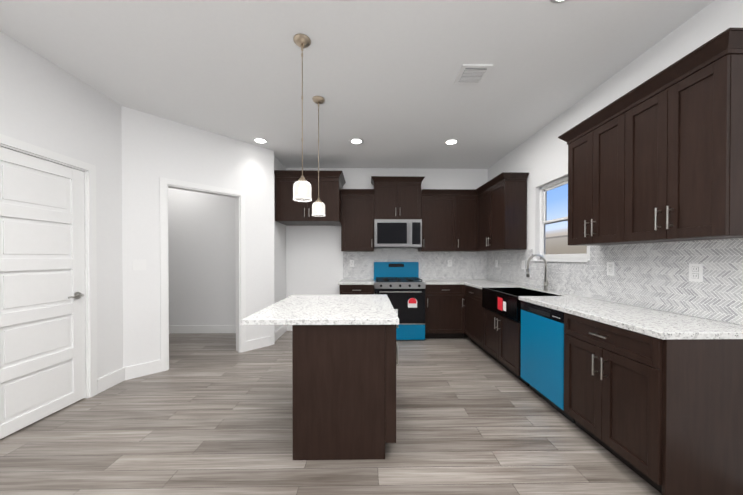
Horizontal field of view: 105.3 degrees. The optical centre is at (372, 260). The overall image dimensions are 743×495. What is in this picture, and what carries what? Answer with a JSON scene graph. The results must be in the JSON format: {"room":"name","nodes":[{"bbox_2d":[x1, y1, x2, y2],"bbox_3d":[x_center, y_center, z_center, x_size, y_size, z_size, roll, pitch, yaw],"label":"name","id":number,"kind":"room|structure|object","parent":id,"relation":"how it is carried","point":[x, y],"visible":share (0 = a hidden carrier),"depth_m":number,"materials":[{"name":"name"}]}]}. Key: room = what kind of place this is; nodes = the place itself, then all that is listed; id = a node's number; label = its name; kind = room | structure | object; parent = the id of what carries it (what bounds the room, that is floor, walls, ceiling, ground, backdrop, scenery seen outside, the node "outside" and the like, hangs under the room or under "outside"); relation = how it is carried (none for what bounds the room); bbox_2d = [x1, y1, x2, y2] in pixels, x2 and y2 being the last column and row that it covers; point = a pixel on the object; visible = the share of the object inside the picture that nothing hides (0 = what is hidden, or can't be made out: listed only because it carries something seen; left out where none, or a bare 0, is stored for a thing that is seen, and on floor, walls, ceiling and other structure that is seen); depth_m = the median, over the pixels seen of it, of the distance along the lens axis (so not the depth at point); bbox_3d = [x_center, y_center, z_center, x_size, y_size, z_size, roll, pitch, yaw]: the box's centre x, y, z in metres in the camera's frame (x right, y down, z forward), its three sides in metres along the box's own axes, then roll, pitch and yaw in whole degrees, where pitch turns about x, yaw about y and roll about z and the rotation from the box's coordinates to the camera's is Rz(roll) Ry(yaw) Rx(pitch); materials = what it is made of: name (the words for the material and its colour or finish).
{"room":"kitchen","nodes":[
{"label":"kitchen","id":0,"kind":"room"},
{"bbox_2d":[0,331,661,494],"bbox_3d":[-1.123,1.298,1.602,6.730,0.030,7.170,0,0,-1],"label":"floor","id":1,"kind":"structure","parent":0,"point":[208,414],"depth_m":2.02,"materials":[{"name":"grey wood"}]},
{"bbox_2d":[241,294,398,459],"bbox_3d":[-0.325,0.821,2.376,1.012,0.912,1.200,0,0,-1],"label":"kitchen island","id":2,"kind":"object","parent":1,"relation":"on","point":[344,354],"visible":1,"depth_m":1.82,"materials":[{"name":"brown wood"}]},
{"bbox_2d":[340,285,373,294],"bbox_3d":[-0.257,0.821,4.738,0.544,0.876,0.657,0,0,-1],"label":"base cabinet","id":3,"kind":"object","parent":1,"relation":"on","point":[356,289],"visible":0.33,"depth_m":4.45,"materials":[{"name":"black wood"}]},
{"bbox_2d":[338,279,373,284],"bbox_3d":[-0.269,0.365,4.749,0.571,0.036,0.627,0,0,-1],"label":"countertop","id":4,"kind":"structure","parent":3,"relation":"on","point":[344,281],"depth_m":4.44,"materials":[{"name":"white stone"}]},
{"bbox_2d":[374,262,424,339],"bbox_3d":[0.417,0.647,4.706,0.790,1.225,0.732,0,0,-1],"label":"range","id":5,"kind":"object","parent":1,"relation":"on","point":[401,285],"visible":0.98,"depth_m":4.41,"materials":[{"name":"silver metal"}]},
{"bbox_2d":[425,285,463,337],"bbox_3d":[1.137,0.821,4.761,0.641,0.876,0.657,0,0,-1],"label":"base cabinet","id":6,"kind":"object","parent":1,"relation":"on","point":[444,313],"visible":0.75,"depth_m":4.48,"materials":[{"name":"black wood"}]},
{"bbox_2d":[422,279,465,284],"bbox_3d":[1.121,0.365,4.767,0.611,0.036,0.638,0,0,-1],"label":"countertop","id":7,"kind":"structure","parent":6,"relation":"on","point":[427,281],"depth_m":4.62,"materials":[{"name":"white stone"}]},
{"bbox_2d":[462,285,490,355],"bbox_3d":[1.760,0.826,4.118,0.622,0.876,0.765,0,0,-1],"label":"base cabinet","id":8,"kind":"object","parent":1,"relation":"on","point":[473,319],"visible":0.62,"depth_m":3.95,"materials":[{"name":"black wood"}]},
{"bbox_2d":[462,279,742,339],"bbox_3d":[1.767,0.376,3.277,0.634,0.036,3.638,0,0,-1],"label":"countertop","id":9,"kind":"structure","parent":8,"relation":"on","point":[662,325],"depth_m":1.86,"materials":[{"name":"white stone"}]},
{"bbox_2d":[482,287,561,320],"bbox_3d":[1.692,0.489,3.294,0.503,0.253,0.867,0,0,-1],"label":"sink","id":10,"kind":"object","parent":9,"relation":"in","point":[505,301],"visible":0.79,"depth_m":3.28,"materials":[{"name":"black metal"}]},
{"bbox_2d":[526,254,548,290],"bbox_3d":[1.911,0.145,3.277,0.257,0.428,0.096,0,0,-1],"label":"faucet","id":11,"kind":"object","parent":9,"relation":"on","point":[546,283],"visible":1,"depth_m":3.28,"materials":[{"name":"silver metal"}]},
{"bbox_2d":[484,300,528,385],"bbox_3d":[1.754,0.832,3.280,0.660,0.876,0.910,0,0,-1],"label":"base cabinet","id":12,"kind":"object","parent":1,"relation":"on","point":[502,340],"visible":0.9,"depth_m":3.18,"materials":[{"name":"black wood"}]},
{"bbox_2d":[521,301,574,422],"bbox_3d":[1.760,0.840,2.515,0.576,0.872,0.612,0,0,-1],"label":"dishwasher","id":13,"kind":"object","parent":1,"relation":"on","point":[542,351],"visible":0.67,"depth_m":2.45,"materials":[{"name":"stainless steel"},{"name":"blue plastic film"},{"name":"black plastic"}]},
{"bbox_2d":[564,312,742,494],"bbox_3d":[1.778,0.844,1.836,0.660,0.876,0.740,0,0,-1],"label":"base cabinet","id":14,"kind":"object","parent":1,"relation":"on","point":[663,417],"visible":0.92,"depth_m":1.48,"materials":[{"name":"black wood"}]},
{"bbox_2d":[0,0,713,168],"bbox_3d":[-1.123,-1.652,1.579,6.730,0.080,7.170,0,0,-1],"label":"ceiling","id":15,"kind":"structure","parent":0,"point":[379,76],"depth_m":2.32,"materials":[{"name":"paint"}]},
{"bbox_2d":[253,137,267,142],"bbox_3d":[-1.528,-1.624,3.856,0.190,0.010,0.190,0,0,-1],"label":"recessed light","id":16,"kind":"object","parent":15,"relation":"in","point":[259,140],"visible":1,"depth_m":3.84,"materials":[{"name":"white plastic"}]},
{"bbox_2d":[293,34,311,201],"bbox_3d":[-0.519,-1.028,2.087,0.138,1.172,0.138,0,0,-1],"label":"pendant light","id":17,"kind":"object","parent":15,"relation":"hanging from","point":[302,189],"visible":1,"depth_m":2.06,"materials":[{"name":"frosted white glass"},{"name":"champagne bronze metal"}]},
{"bbox_2d":[312,96,324,216],"bbox_3d":[-0.548,-1.034,2.862,0.138,1.172,0.138,0,0,-1],"label":"pendant light","id":18,"kind":"object","parent":15,"relation":"hanging from","point":[318,207],"visible":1,"depth_m":2.83,"materials":[{"name":"white glass"}]},
{"bbox_2d":[350,138,362,143],"bbox_3d":[-0.225,-1.624,3.877,0.190,0.010,0.190,0,0,-1],"label":"recessed light","id":19,"kind":"object","parent":15,"relation":"in","point":[356,141],"visible":1,"depth_m":3.88,"materials":[{"name":"white plastic"}]},
{"bbox_2d":[444,139,458,144],"bbox_3d":[1.080,-1.624,3.899,0.190,0.010,0.190,0,0,-1],"label":"recessed light","id":20,"kind":"object","parent":15,"relation":"in","point":[451,141],"visible":1,"depth_m":3.88,"materials":[{"name":"white plastic"}]},
{"bbox_2d":[454,64,492,83],"bbox_3d":[0.865,-1.610,2.467,0.250,0.016,0.250,0,0,-1],"label":"ceiling vent","id":21,"kind":"object","parent":15,"relation":"in","point":[472,73],"visible":1,"depth_m":2.44,"materials":[{"name":"white plastic"}]},
{"bbox_2d":[550,0,568,2],"bbox_3d":[1.153,-1.607,1.681,0.190,0.010,0.190,0,0,-1],"label":"recessed light","id":22,"kind":"object","parent":15,"relation":"in","point":[557,1],"visible":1,"depth_m":1.76,"materials":[{"name":"white plastic"}]},
{"bbox_2d":[0,0,742,378],"bbox_3d":[-1.123,-0.164,1.591,6.730,2.895,7.170,0,0,-1],"label":"wall","id":23,"kind":"structure","parent":0,"point":[132,156],"depth_m":3.21,"materials":[{"name":"paint"}]},
{"bbox_2d":[0,147,85,438],"bbox_3d":[-2.632,0.230,2.248,0.098,2.072,0.720,0,0,-1],"label":"door","id":24,"kind":"structure","parent":23,"relation":"in","point":[42,311],"depth_m":2.25,"materials":[{"name":"paint"}]},
{"bbox_2d":[0,134,97,397],"bbox_3d":[-2.680,0.195,2.253,0.138,2.165,0.870,0,0,-1],"label":"door frame","id":25,"kind":"structure","parent":23,"relation":"attached to","point":[23,147],"depth_m":2.62,"materials":[{"name":"paint"}]},
{"bbox_2d":[97,367,128,393],"bbox_3d":[-2.629,1.206,2.862,0.020,0.135,0.320,0,0,-1],"label":"baseboard","id":26,"kind":"structure","parent":23,"relation":"attached to","point":[108,381],"depth_m":2.86,"materials":[{"name":"paint"}]},
{"bbox_2d":[169,325,235,333],"bbox_3d":[-3.041,1.191,4.877,2.760,0.135,0.016,0,0,-1],"label":"baseboard","id":27,"kind":"structure","parent":23,"relation":"attached to","point":[172,328],"depth_m":4.87,"materials":[{"name":"paint"}]},
{"bbox_2d":[160,177,245,371],"bbox_3d":[-2.126,0.163,3.622,0.690,2.210,0.799,0,0,-1],"label":"door frame","id":28,"kind":"structure","parent":23,"relation":"attached to","point":[165,183],"depth_m":3.52,"materials":[{"name":"paint"}]},
{"bbox_2d":[246,325,286,350],"bbox_3d":[-1.650,1.194,4.494,0.262,0.135,1.127,0,0,-1],"label":"baseboard","id":29,"kind":"structure","parent":23,"relation":"attached to","point":[266,341],"depth_m":4.12,"materials":[{"name":"paint"}]},
{"bbox_2d":[287,325,291,330],"bbox_3d":[-1.034,1.189,5.060,0.960,0.135,0.016,0,0,-1],"label":"baseboard","id":30,"kind":"structure","parent":23,"relation":"attached to","point":[289,327],"depth_m":5.04,"materials":[{"name":"paint"}]},
{"bbox_2d":[274,170,345,225],"bbox_3d":[-1.002,-0.996,4.702,1.051,0.770,0.678,0,0,-1],"label":"upper cabinet","id":31,"kind":"object","parent":23,"relation":"attached to","point":[289,211],"visible":0.85,"depth_m":4.43,"materials":[{"name":"brown wood"}]},
{"bbox_2d":[341,189,373,251],"bbox_3d":[-0.257,-0.662,4.864,0.548,1.020,0.383,0,0,-1],"label":"upper cabinet","id":32,"kind":"object","parent":23,"relation":"attached to","point":[357,220],"visible":1,"depth_m":4.74,"materials":[{"name":"brown wood"}]},
{"bbox_2d":[371,176,424,218],"bbox_3d":[0.414,-1.030,4.872,0.888,0.705,0.383,0,0,-1],"label":"upper cabinet","id":33,"kind":"object","parent":23,"relation":"attached to","point":[397,197],"visible":0.9,"depth_m":4.75,"materials":[{"name":"brown wood"}]},
{"bbox_2d":[374,219,421,247],"bbox_3d":[0.414,-0.443,4.848,0.782,0.462,0.439,0,0,-1],"label":"microwave","id":34,"kind":"object","parent":33,"relation":"attached to","point":[397,233],"visible":1,"depth_m":4.68,"materials":[{"name":"silver plastic"}]},
{"bbox_2d":[343,248,486,278],"bbox_3d":[0.755,0.066,5.084,2.580,0.557,0.009,0,0,-1],"label":"tile backsplash","id":35,"kind":"structure","parent":23,"relation":"attached to","point":[432,265],"depth_m":5.08,"materials":[{"name":"white tile"}]},
{"bbox_2d":[418,189,477,251],"bbox_3d":[1.294,-0.662,4.889,0.966,1.020,0.383,0,0,-1],"label":"upper cabinet","id":36,"kind":"object","parent":23,"relation":"attached to","point":[449,217],"visible":0.88,"depth_m":4.76,"materials":[{"name":"brown wood"}]},
{"bbox_2d":[476,176,527,251],"bbox_3d":[1.918,-0.624,4.304,0.299,0.952,0.963,0,0,-1],"label":"upper cabinet","id":37,"kind":"object","parent":23,"relation":"attached to","point":[502,211],"depth_m":3.86,"materials":[{"name":"brown wood"}]},
{"bbox_2d":[531,176,589,261],"bbox_3d":[2.137,-0.456,3.217,0.138,0.947,0.960,0,0,-1],"label":"window","id":38,"kind":"structure","parent":23,"relation":"in","point":[555,246],"depth_m":3.35,"materials":[{"name":"glass"}]},
{"bbox_2d":[566,112,618,245],"bbox_3d":[1.951,-0.608,2.297,0.299,0.952,0.640,0,0,-1],"label":"upper cabinet","id":39,"kind":"object","parent":23,"relation":"attached to","point":[591,152],"depth_m":2.33,"materials":[{"name":"brown wood"}]},
{"bbox_2d":[607,262,614,275],"bbox_3d":[2.094,0.076,2.500,0.009,0.118,0.075,0,0,-1],"label":"electrical outlet plate","id":40,"kind":"object","parent":23,"relation":"attached to","point":[610,265],"depth_m":2.49,"materials":[{"name":"white plastic"}]},
{"bbox_2d":[487,238,742,324],"bbox_3d":[2.090,0.110,3.288,0.010,0.497,3.645,0,0,-1],"label":"tile backsplash","id":41,"kind":"structure","parent":23,"relation":"attached to","point":[652,275],"depth_m":2.14,"materials":[{"name":"white tile"}]},
{"bbox_2d":[614,44,742,243],"bbox_3d":[1.959,-0.604,1.777,0.299,0.952,0.640,0,0,-1],"label":"upper cabinet","id":42,"kind":"object","parent":23,"relation":"attached to","point":[658,157],"depth_m":1.66,"materials":[{"name":"brown wood"}]},
{"bbox_2d":[689,263,702,281],"bbox_3d":[2.105,0.081,1.850,0.009,0.118,0.075,0,0,-1],"label":"electrical outlet plate","id":43,"kind":"object","parent":23,"relation":"attached to","point":[695,272],"depth_m":1.85,"materials":[{"name":"white plastic"}]}
]}

